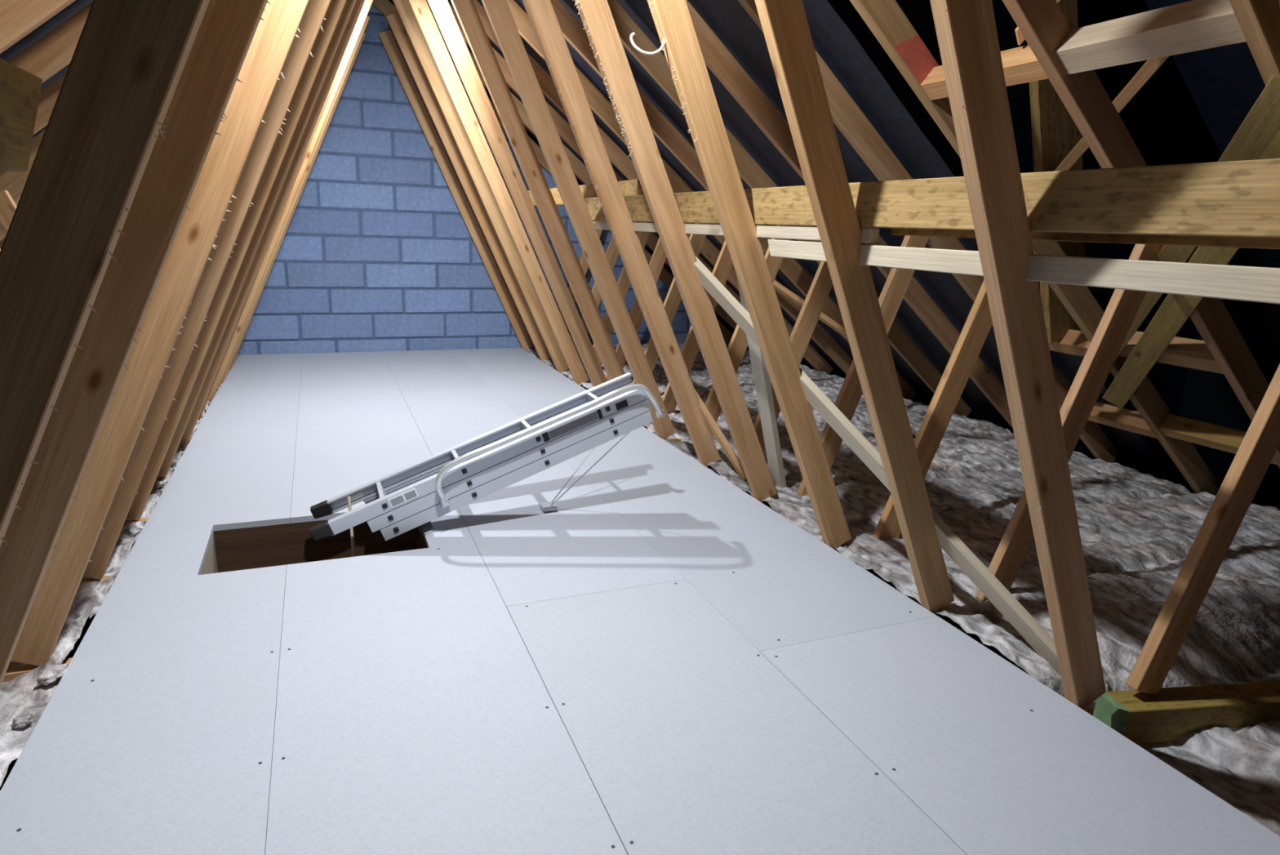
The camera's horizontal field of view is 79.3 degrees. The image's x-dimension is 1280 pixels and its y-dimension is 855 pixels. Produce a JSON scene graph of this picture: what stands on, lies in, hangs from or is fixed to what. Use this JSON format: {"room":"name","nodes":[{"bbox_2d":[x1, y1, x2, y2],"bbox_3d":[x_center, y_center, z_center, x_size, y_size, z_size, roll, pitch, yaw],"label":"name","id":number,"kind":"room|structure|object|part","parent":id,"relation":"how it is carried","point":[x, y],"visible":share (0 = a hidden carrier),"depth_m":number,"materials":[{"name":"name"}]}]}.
{"room":"attic","nodes":[
{"label":"attic","id":0,"kind":"room"},
{"bbox_2d":[0,443,188,789],"bbox_3d":[-1.904,0.550,1.532,1.752,0.020,6.750,-4,16,-22],"label":"ceiling","id":1,"kind":"structure","parent":0,"point":[72,652],"depth_m":1.75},
{"bbox_2d":[0,385,219,786],"bbox_3d":[-1.945,0.165,2.568,0.710,0.070,4.627,-4,16,-22],"label":"insulation","id":2,"kind":"object","parent":1,"relation":"on","point":[22,695],"visible":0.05,"depth_m":1.53},
{"bbox_2d":[12,422,197,728],"bbox_3d":[-1.466,0.243,2.287,0.054,0.040,2.146,-4,16,-22],"label":"tufts","id":3,"kind":"object","parent":2,"relation":"on","point":[50,673],"visible":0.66,"depth_m":1.46,"materials":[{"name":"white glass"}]},
{"bbox_2d":[0,12,737,373],"bbox_3d":[-1.456,-1.355,4.410,5.282,2.240,0.030,-4,16,-22],"label":"roof truss","id":4,"kind":"object","parent":1,"relation":"on","point":[580,170],"visible":0.15,"depth_m":4.57,"materials":[{"name":"brown wood"}]},
{"bbox_2d":[0,0,741,391],"bbox_3d":[-1.310,-1.259,4.061,5.282,2.240,0.030,-4,16,-22],"label":"roof truss","id":5,"kind":"object","parent":1,"relation":"on","point":[403,8],"visible":0.09,"depth_m":4.17,"materials":[{"name":"brown wood"}]},
{"bbox_2d":[7,0,833,412],"bbox_3d":[-1.173,-1.167,3.730,5.282,2.240,0.030,-4,16,-22],"label":"roof truss","id":6,"kind":"object","parent":1,"relation":"on","point":[420,9],"visible":0.2,"depth_m":3.87,"materials":[{"name":"brown wood"}]},
{"bbox_2d":[0,0,852,442],"bbox_3d":[-1.030,-1.076,3.401,5.282,2.240,0.030,-4,16,-22],"label":"roof truss","id":7,"kind":"object","parent":1,"relation":"on","point":[442,12],"visible":0.23,"depth_m":3.58,"materials":[{"name":"brown wood"}]},
{"bbox_2d":[0,0,916,471],"bbox_3d":[-0.885,-0.977,3.042,5.282,2.240,0.030,-4,16,-22],"label":"roof truss","id":8,"kind":"object","parent":1,"relation":"on","point":[466,11],"visible":0.19,"depth_m":3.15,"materials":[{"name":"brown wood"}]},
{"bbox_2d":[773,280,848,338],"bbox_3d":[0.808,-0.650,3.955,0.718,0.435,0.054,8,16,22],"label":"brace","id":9,"kind":"object","parent":8,"relation":"attached to","point":[778,286],"visible":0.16,"depth_m":3.93,"materials":[{"name":"brown wood"}]},
{"bbox_2d":[8,0,971,506],"bbox_3d":[-0.735,-0.878,2.685,5.282,2.240,0.030,-4,16,-22],"label":"roof truss","id":10,"kind":"object","parent":1,"relation":"on","point":[54,51],"visible":0.3,"depth_m":2.81,"materials":[{"name":"brown wood"}]},
{"bbox_2d":[268,0,733,354],"bbox_3d":[-1.634,-1.467,4.814,5.282,2.240,0.030,-4,16,-22],"label":"roof truss","id":11,"kind":"object","parent":1,"relation":"on","point":[385,7],"visible":0.17,"depth_m":5.00,"materials":[{"name":"brown wood"}]},
{"bbox_2d":[0,0,1013,551],"bbox_3d":[-0.580,-0.779,2.329,5.282,2.240,0.031,-4,16,-22],"label":"roof truss","id":12,"kind":"object","parent":1,"relation":"on","point":[18,18],"visible":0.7,"depth_m":2.51,"materials":[{"name":"brown wood"}]},
{"bbox_2d":[694,388,746,479],"bbox_3d":[0.285,0.019,2.838,0.294,0.320,0.038,13,18,35],"label":"brace","id":13,"kind":"object","parent":12,"relation":"attached to","point":[708,417],"visible":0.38,"depth_m":2.82,"materials":[{"name":"brown wood"}]},
{"bbox_2d":[583,158,1279,238],"bbox_3d":[0.368,-0.487,1.702,0.045,0.084,3.050,-4,16,-22],"label":"binder","id":14,"kind":"object","parent":12,"relation":"attached to","point":[1232,198],"visible":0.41,"depth_m":1.06,"materials":[{"name":"beige wood"}]},
{"bbox_2d":[508,179,644,207],"bbox_3d":[-0.508,-1.152,3.881,0.045,0.075,2.750,-4,16,-22],"label":"binder","id":15,"kind":"object","parent":14,"relation":"attached to","point":[632,187],"visible":0.12,"depth_m":3.06,"materials":[{"name":"beige wood"}]},
{"bbox_2d":[890,228,1279,248],"bbox_3d":[0.747,-0.254,0.929,0.045,0.075,1.270,-4,16,-22],"label":"binder","id":16,"kind":"object","parent":14,"relation":"attached to","point":[1174,240],"visible":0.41,"depth_m":1.05,"materials":[{"name":"beige wood"}]},
{"bbox_2d":[80,0,1119,617],"bbox_3d":[-0.429,-0.681,1.972,5.282,2.240,0.033,-4,16,-22],"label":"roof truss","id":17,"kind":"object","parent":1,"relation":"on","point":[596,15],"visible":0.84,"depth_m":2.14,"materials":[{"name":"brown wood"}]},
{"bbox_2d":[592,221,879,243],"bbox_3d":[0.137,-0.575,2.238,0.022,0.030,1.675,-4,16,-22],"label":"batten","id":18,"kind":"object","parent":17,"relation":"attached to","point":[869,235],"visible":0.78,"depth_m":1.81,"materials":[{"name":"beige wood"}]},
{"bbox_2d":[1048,328,1090,356],"bbox_3d":[1.421,-0.301,2.640,0.082,0.082,0.363,-4,16,-22],"label":"nogging","id":19,"kind":"object","parent":17,"relation":"attached to","point":[1074,342],"visible":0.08,"depth_m":2.56,"materials":[{"name":"brown wood"}]},
{"bbox_2d":[1087,401,1156,438],"bbox_3d":[1.739,-0.042,2.846,0.075,0.076,0.363,-4,16,-22],"label":"nogging","id":20,"kind":"object","parent":17,"relation":"attached to","point":[1124,419],"visible":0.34,"depth_m":2.80,"materials":[{"name":"brown wood"}]},
{"bbox_2d":[2,0,1220,681],"bbox_3d":[-0.278,-0.582,1.615,5.282,2.240,0.034,-4,16,-22],"label":"roof truss","id":21,"kind":"object","parent":1,"relation":"on","point":[273,38],"visible":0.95,"depth_m":1.71,"materials":[{"name":"brown wood"}]},
{"bbox_2d":[920,44,1048,100],"bbox_3d":[0.806,-0.822,1.787,0.076,0.077,0.363,-4,16,-22],"label":"nogging","id":22,"kind":"object","parent":21,"relation":"attached to","point":[1020,65],"visible":0.42,"depth_m":1.70,"materials":[{"name":"brown wood"}]},
{"bbox_2d":[1014,0,1060,45],"bbox_3d":[0.848,-0.874,1.638,0.089,0.108,0.028,16,20,42],"label":"offcut","id":23,"kind":"object","parent":22,"relation":"on","point":[1020,37],"visible":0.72,"depth_m":1.67,"materials":[{"name":"brown wood"}]},
{"bbox_2d":[1119,330,1223,373],"bbox_3d":[1.541,-0.228,2.262,0.082,0.082,0.363,-4,16,-22],"label":"nogging","id":24,"kind":"object","parent":21,"relation":"attached to","point":[1193,353],"visible":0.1,"depth_m":2.19,"materials":[{"name":"brown wood"}]},
{"bbox_2d":[1159,413,1277,464],"bbox_3d":[1.863,0.035,2.471,0.075,0.076,0.363,-4,16,-22],"label":"nogging","id":25,"kind":"object","parent":21,"relation":"attached to","point":[1204,433],"visible":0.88,"depth_m":2.50,"materials":[{"name":"brown wood"}]},
{"bbox_2d":[0,0,1279,790],"bbox_3d":[-0.127,-0.483,1.258,5.282,2.240,0.030,-4,16,-22],"label":"roof truss","id":26,"kind":"object","parent":1,"relation":"on","point":[227,29],"visible":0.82,"depth_m":1.39,"materials":[{"name":"brown wood"}]},
{"bbox_2d":[693,256,1061,675],"bbox_3d":[0.508,-0.012,1.968,0.045,0.861,1.305,-10,19,-39],"label":"brace","id":27,"kind":"object","parent":26,"relation":"attached to","point":[1022,620],"visible":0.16,"depth_m":1.79,"materials":[{"name":"beige wood"}]},
{"bbox_2d":[1055,0,1246,74],"bbox_3d":[0.953,-0.726,1.427,0.084,0.084,0.363,-4,16,-22],"label":"nogging","id":28,"kind":"object","parent":26,"relation":"attached to","point":[1194,25],"visible":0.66,"depth_m":1.41,"materials":[{"name":"beige wood"}]},
{"bbox_2d":[236,4,691,355],"bbox_3d":[-1.677,-1.390,4.933,4.960,2.606,0.113,-4,16,-22],"label":"wall","id":29,"kind":"structure","parent":0,"point":[377,251],"depth_m":4.92,"materials":[{"name":"brick"}]},
{"bbox_2d":[0,0,1173,482],"bbox_3d":[-0.517,-0.805,2.170,5.500,2.281,6.110,-4,16,-22],"label":"roof underlay","id":30,"kind":"structure","parent":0,"point":[833,40],"depth_m":2.93,"materials":[{"name":"fabric"}]},
{"bbox_2d":[1026,0,1085,343],"bbox_3d":[1.289,-0.877,2.387,0.543,1.245,0.048,-4,16,-22],"label":"post","id":31,"kind":"object","parent":30,"relation":"attached to","point":[1055,133],"visible":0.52,"depth_m":2.36,"materials":[{"name":"brown wood"}]},
{"bbox_2d":[1054,56,1168,171],"bbox_3d":[1.226,-0.819,2.006,0.051,0.296,0.644,4,15,9],"label":"brace","id":32,"kind":"object","parent":31,"relation":"attached to","point":[1150,67],"visible":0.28,"depth_m":1.89,"materials":[{"name":"brown wood"}]},
{"bbox_2d":[0,347,1279,854],"bbox_3d":[-0.564,0.224,2.511,1.794,0.019,5.845,-4,16,-22],"label":"floor","id":33,"kind":"structure","parent":0,"point":[660,660],"depth_m":1.48,"materials":[{"name":"wood"}]},
{"bbox_2d":[200,519,427,574],"bbox_3d":[-0.894,0.465,2.180,0.595,0.301,0.383,-4,16,-22],"label":"hatch","id":34,"kind":"object","parent":33,"relation":"in","point":[263,546],"visible":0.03,"depth_m":2.28,"materials":[{"name":"brown wood"}]},
{"bbox_2d":[346,496,355,556],"bbox_3d":[-0.802,0.381,2.167,0.009,0.376,0.073,-5,16,-25],"label":"pole","id":35,"kind":"object","parent":34,"relation":"hanging from","point":[348,497],"visible":0.36,"depth_m":2.15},
{"bbox_2d":[310,372,664,540],"bbox_3d":[-0.429,0.072,2.264,1.012,0.415,0.230,-4,16,-22],"label":"ladder","id":36,"kind":"object","parent":33,"relation":"on","point":[397,502],"visible":1,"depth_m":2.23,"materials":[{"name":"metal"}]},
{"bbox_3d":[-0.662,0.200,2.109,0.034,0.020,0.001,-24,22,-15],"label":"print panel","id":37,"kind":"part","parent":36,"relation":"part of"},
{"bbox_3d":[-0.630,0.185,2.119,0.030,0.020,0.001,-24,22,-15],"label":"print panel","id":38,"kind":"part","parent":36,"relation":"part of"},
{"bbox_3d":[-0.254,0.037,2.219,0.702,0.135,0.032,-24,22,-15],"label":"hand rail","id":39,"kind":"part","parent":36,"relation":"part of","materials":[{"name":"metal"}]},
{"bbox_3d":[-0.173,0.100,2.445,0.245,0.263,0.004,-7,17,-32],"label":"stay rod","id":40,"kind":"part","parent":36,"relation":"part of","materials":[{"name":"metal"}]},
{"bbox_3d":[-0.146,0.121,2.369,0.251,0.263,0.074,-4,16,-22],"label":"stay rod","id":41,"kind":"part","parent":36,"relation":"part of","materials":[{"name":"metal"}]},
{"bbox_2d":[709,465,1028,674],"bbox_3d":[0.762,0.368,2.609,2.787,0.020,6.750,-4,16,-22],"label":"ceiling","id":42,"kind":"structure","parent":0,"point":[993,648],"depth_m":1.90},
{"bbox_2d":[0,0,1279,715],"bbox_3d":[0.024,-0.384,0.901,5.282,2.240,0.032,-4,16,-22],"label":"roof truss","id":43,"kind":"object","parent":42,"relation":"on","point":[130,57],"visible":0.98,"depth_m":1.02,"materials":[{"name":"brown wood"}]},
{"bbox_2d":[0,57,42,172],"bbox_3d":[-0.447,-0.185,0.336,0.045,0.098,1.078,-4,16,-22],"label":"binder","id":44,"kind":"object","parent":43,"relation":"attached to","point":[20,89],"visible":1,"depth_m":0.73,"materials":[{"name":"brown wood"}]},
{"bbox_2d":[768,239,1279,303],"bbox_3d":[0.621,-0.222,1.097,0.022,0.038,1.649,-4,16,-22],"label":"batten","id":45,"kind":"object","parent":43,"relation":"attached to","point":[1246,283],"visible":1,"depth_m":1.05,"materials":[{"name":"beige wood"}]},
{"bbox_2d":[1102,129,1279,408],"bbox_3d":[1.322,-0.352,1.835,0.073,0.916,1.513,8,16,22],"label":"brace","id":46,"kind":"object","parent":43,"relation":"attached to","point":[1175,310],"visible":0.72,"depth_m":2.07,"materials":[{"name":"brown wood"}]},
{"bbox_2d":[1115,74,1279,359],"bbox_3d":[1.310,-0.353,1.982,0.064,0.822,1.401,8,16,20],"label":"brace","id":47,"kind":"object","parent":43,"relation":"attached to","point":[1261,124],"visible":0.24,"depth_m":1.41,"materials":[{"name":"brown wood"}]},
{"bbox_2d":[643,425,973,637],"bbox_3d":[0.377,0.225,2.775,0.194,0.081,2.164,-4,16,-22],"label":"tufts","id":48,"kind":"object","parent":42,"relation":"on","point":[815,528],"visible":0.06,"depth_m":2.13,"materials":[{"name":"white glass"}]},
{"bbox_2d":[524,342,1279,835],"bbox_3d":[0.894,0.068,3.434,1.601,0.144,5.181,-4,16,-22],"label":"insulation","id":49,"kind":"object","parent":42,"relation":"on","point":[1131,522],"visible":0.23,"depth_m":2.17},
{"bbox_2d":[736,275,786,488],"bbox_3d":[0.387,-0.147,2.448,0.067,0.884,0.480,12,17,33],"label":"brace","id":50,"kind":"object","parent":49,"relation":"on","point":[761,375],"visible":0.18,"depth_m":2.50,"materials":[{"name":"beige wood"}]},
{"bbox_2d":[1093,680,1279,745],"bbox_3d":[1.463,0.600,1.651,1.052,0.106,0.072,0,15,-9],"label":"treated offcut","id":51,"kind":"object","parent":49,"relation":"on","point":[1171,714],"visible":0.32,"depth_m":1.56,"materials":[{"name":"green wood"}]},
{"bbox_2d":[991,0,1221,435],"bbox_3d":[2.540,-1.248,4.203,2.000,3.000,0.050,-4,16,-22],"label":"wall","id":52,"kind":"structure","parent":0,"point":[1163,120],"depth_m":4.15,"materials":[{"name":"fabric"}]},
{"bbox_2d":[1074,435,1279,510],"bbox_3d":[3.349,0.658,2.523,1.900,0.020,4.500,-4,16,-22],"label":"floor","id":53,"kind":"structure","parent":0,"point":[1218,461],"depth_m":4.09,"materials":[{"name":"fabric"}]},
{"bbox_2d":[1145,0,1279,267],"bbox_3d":[2.397,-0.766,1.116,4.600,3.796,3.210,-4,16,-22],"label":"ceiling","id":54,"kind":"structure","parent":0,"point":[1224,83],"depth_m":2.48,"materials":[{"name":"fabric"}]},
{"bbox_2d":[1177,248,1279,431],"bbox_3d":[4.276,-0.070,2.714,0.050,1.600,4.500,-4,16,-22],"label":"wall","id":55,"kind":"structure","parent":0,"point":[1208,397],"depth_m":4.50,"materials":[{"name":"fabric"}]}
]}

